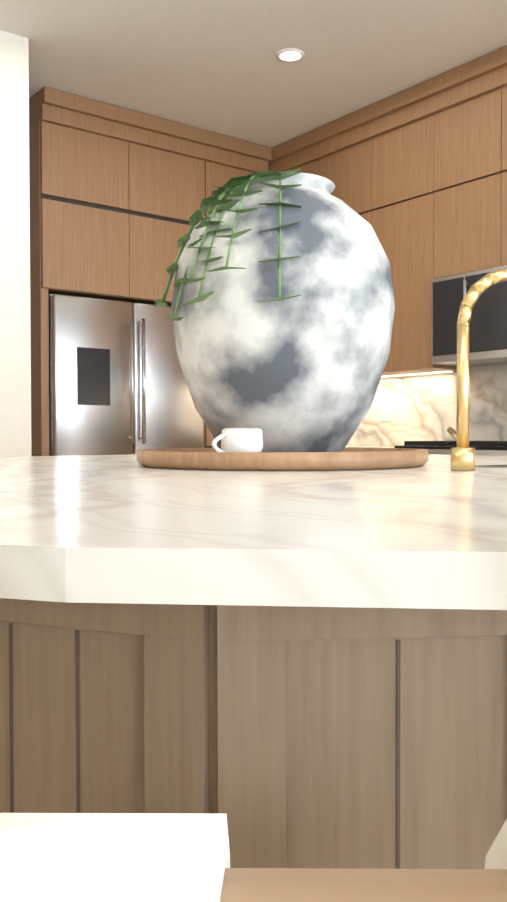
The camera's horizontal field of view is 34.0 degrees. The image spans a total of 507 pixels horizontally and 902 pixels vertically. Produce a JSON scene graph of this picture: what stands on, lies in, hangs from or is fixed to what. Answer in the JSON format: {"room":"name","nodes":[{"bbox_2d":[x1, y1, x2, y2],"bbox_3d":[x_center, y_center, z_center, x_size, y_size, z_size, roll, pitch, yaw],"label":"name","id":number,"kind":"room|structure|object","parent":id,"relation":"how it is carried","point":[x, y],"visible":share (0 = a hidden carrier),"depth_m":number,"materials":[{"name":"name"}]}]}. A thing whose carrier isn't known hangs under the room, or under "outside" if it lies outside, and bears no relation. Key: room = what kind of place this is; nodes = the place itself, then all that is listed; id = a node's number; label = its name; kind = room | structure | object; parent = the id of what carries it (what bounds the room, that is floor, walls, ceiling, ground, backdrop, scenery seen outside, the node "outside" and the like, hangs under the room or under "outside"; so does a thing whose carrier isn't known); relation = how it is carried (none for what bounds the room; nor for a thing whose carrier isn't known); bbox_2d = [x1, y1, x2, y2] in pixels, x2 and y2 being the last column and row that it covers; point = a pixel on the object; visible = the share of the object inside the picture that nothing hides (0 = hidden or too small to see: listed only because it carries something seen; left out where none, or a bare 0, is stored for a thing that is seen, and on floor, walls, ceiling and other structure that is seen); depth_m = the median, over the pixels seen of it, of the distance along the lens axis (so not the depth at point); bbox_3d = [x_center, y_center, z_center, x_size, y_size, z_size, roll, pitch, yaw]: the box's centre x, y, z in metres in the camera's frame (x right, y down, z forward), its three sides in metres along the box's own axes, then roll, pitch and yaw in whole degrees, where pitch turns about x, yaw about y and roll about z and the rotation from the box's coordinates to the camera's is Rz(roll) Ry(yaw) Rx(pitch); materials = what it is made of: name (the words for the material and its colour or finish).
{"room":"kitchen","nodes":[
{"label":"kitchen","id":0,"kind":"room"},
{"bbox_2d":[0,30,30,456],"bbox_3d":[-2.492,-0.704,4.562,2.090,3.200,1.340,-1,1,-38],"label":"wall block","id":1,"kind":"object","parent":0,"point":[15,379],"visible":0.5,"depth_m":4.61,"materials":[{"name":"beige paint"}]},
{"bbox_2d":[29,102,132,309],"bbox_3d":[-1.335,-1.645,5.821,0.633,1.170,0.740,-1,1,-38],"label":"upper cabinet","id":2,"kind":"object","parent":0,"relation":"attached to","point":[118,194],"depth_m":5.49,"materials":[{"name":"brown wood"}]},
{"bbox_2d":[131,126,208,306],"bbox_3d":[-0.835,-1.653,6.209,0.633,1.170,0.740,-1,1,-38],"label":"upper cabinet","id":3,"kind":"object","parent":0,"relation":"attached to","point":[171,175],"depth_m":5.88,"materials":[{"name":"brown wood"}]},
{"bbox_2d":[0,0,506,170],"bbox_3d":[-1.726,-2.769,2.657,8.700,1.000,9.330,-1,1,-38],"label":"ceiling","id":4,"kind":"structure","parent":0,"point":[216,66],"depth_m":4.81,"materials":[{"name":"paint"}]},
{"bbox_2d":[276,48,304,62],"bbox_3d":[0.214,-2.310,4.849,0.170,0.008,0.170,-1,1,-38],"label":"recessed light","id":5,"kind":"object","parent":4,"relation":"in","point":[290,55],"visible":0.98,"depth_m":4.84,"materials":[{"name":"white"}]},
{"bbox_2d":[377,364,506,445],"bbox_3d":[3.975,-1.174,2.318,0.150,4.200,13.100,-1,1,-38],"label":"wall","id":6,"kind":"structure","parent":0,"point":[486,367],"depth_m":5.38,"materials":[{"name":"beige paint"}]},
{"bbox_2d":[268,45,506,376],"bbox_3d":[1.785,-1.411,4.632,0.463,1.801,5.006,-1,1,-38],"label":"upper cabinet","id":7,"kind":"object","parent":6,"relation":"attached to","point":[416,174],"visible":0.48,"depth_m":5.30,"materials":[{"name":"brown wood"}]},
{"bbox_2d":[432,265,506,366],"bbox_3d":[1.546,-0.809,4.934,0.431,0.530,0.970,-1,1,-38],"label":"microwave","id":8,"kind":"object","parent":7,"relation":"attached to","point":[488,332],"visible":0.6,"depth_m":4.96,"materials":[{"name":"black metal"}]},
{"bbox_2d":[347,368,506,445],"bbox_3d":[1.735,-0.272,5.077,0.027,0.498,5.620,-1,1,-38],"label":"backsplash","id":9,"kind":"structure","parent":6,"relation":"attached to","point":[421,407],"depth_m":5.72,"materials":[{"name":"white stone"}]},
{"bbox_3d":[-1.413,0.985,2.416,12.000,0.100,20.200,-1,1,-38],"label":"floor","id":10,"kind":"structure","parent":0,"visible":0},
{"bbox_2d":[48,294,202,455],"bbox_3d":[-1.033,-0.084,5.998,1.170,1.900,0.818,-1,1,-38],"label":"fridge","id":11,"kind":"object","parent":10,"relation":"on","point":[117,384],"visible":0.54,"depth_m":5.63,"materials":[{"name":"silver metal"}]},
{"bbox_2d":[203,146,268,447],"bbox_3d":[-0.340,-0.697,6.610,0.671,3.099,0.740,-1,1,-38],"label":"tall cabinet","id":12,"kind":"object","parent":10,"relation":"on","point":[224,165],"depth_m":6.20,"materials":[{"name":"brown wood"}]},
{"bbox_2d":[0,454,506,868],"bbox_3d":[0.006,0.490,1.907,3.090,0.903,3.030,-1,1,-38],"label":"kitchen island","id":13,"kind":"object","parent":10,"relation":"on","point":[294,669],"visible":0.88,"depth_m":0.82,"materials":[{"name":"brown wood"}]},
{"bbox_2d":[137,448,427,470],"bbox_3d":[0.073,0.016,2.160,0.750,0.040,0.750,-1,1,-38],"label":"wood tray","id":14,"kind":"object","parent":13,"relation":"on","point":[344,459],"visible":0.98,"depth_m":1.83,"materials":[{"name":"brown wood"}]},
{"bbox_2d":[212,428,262,451],"bbox_3d":[-0.040,-0.016,1.919,0.134,0.075,0.100,-1,1,-38],"label":"mug","id":15,"kind":"object","parent":14,"relation":"on","point":[241,439],"visible":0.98,"depth_m":1.89,"materials":[{"name":"white ceramic"}]},
{"bbox_2d":[154,168,394,451],"bbox_3d":[0.059,-0.340,2.168,0.628,0.713,0.584,-1,1,-38],"label":"ceramic vase","id":16,"kind":"object","parent":14,"relation":"on","point":[282,308],"visible":0.98,"depth_m":1.96,"materials":[{"name":"white ceramic"}]},
{"bbox_2d":[447,268,506,470],"bbox_3d":[0.547,-0.180,1.830,0.221,0.442,0.204,-1,1,-38],"label":"gooseneck faucet","id":17,"kind":"object","parent":13,"relation":"on","point":[462,456],"visible":0.98,"depth_m":1.80,"materials":[{"name":"gold metal"}]},
{"bbox_2d":[0,813,506,901],"bbox_3d":[-0.016,0.499,0.371,0.524,0.949,0.635,0,1,1],"label":"stool","id":18,"kind":"object","parent":10,"relation":"on","point":[114,857],"visible":1,"depth_m":0.07,"materials":[{"name":"white"}]},
{"bbox_2d":[345,445,393,447],"bbox_3d":[0.650,0.413,5.939,0.654,0.900,1.548,-1,1,-38],"label":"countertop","id":19,"kind":"structure","parent":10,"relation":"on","point":[361,446],"depth_m":5.60,"materials":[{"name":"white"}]},
{"bbox_2d":[394,441,506,455],"bbox_3d":[1.441,0.412,4.874,0.662,0.940,1.096,-1,1,-38],"label":"gas range","id":20,"kind":"object","parent":10,"relation":"on","point":[490,448],"visible":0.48,"depth_m":4.81,"materials":[{"name":"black metal"}]}
]}

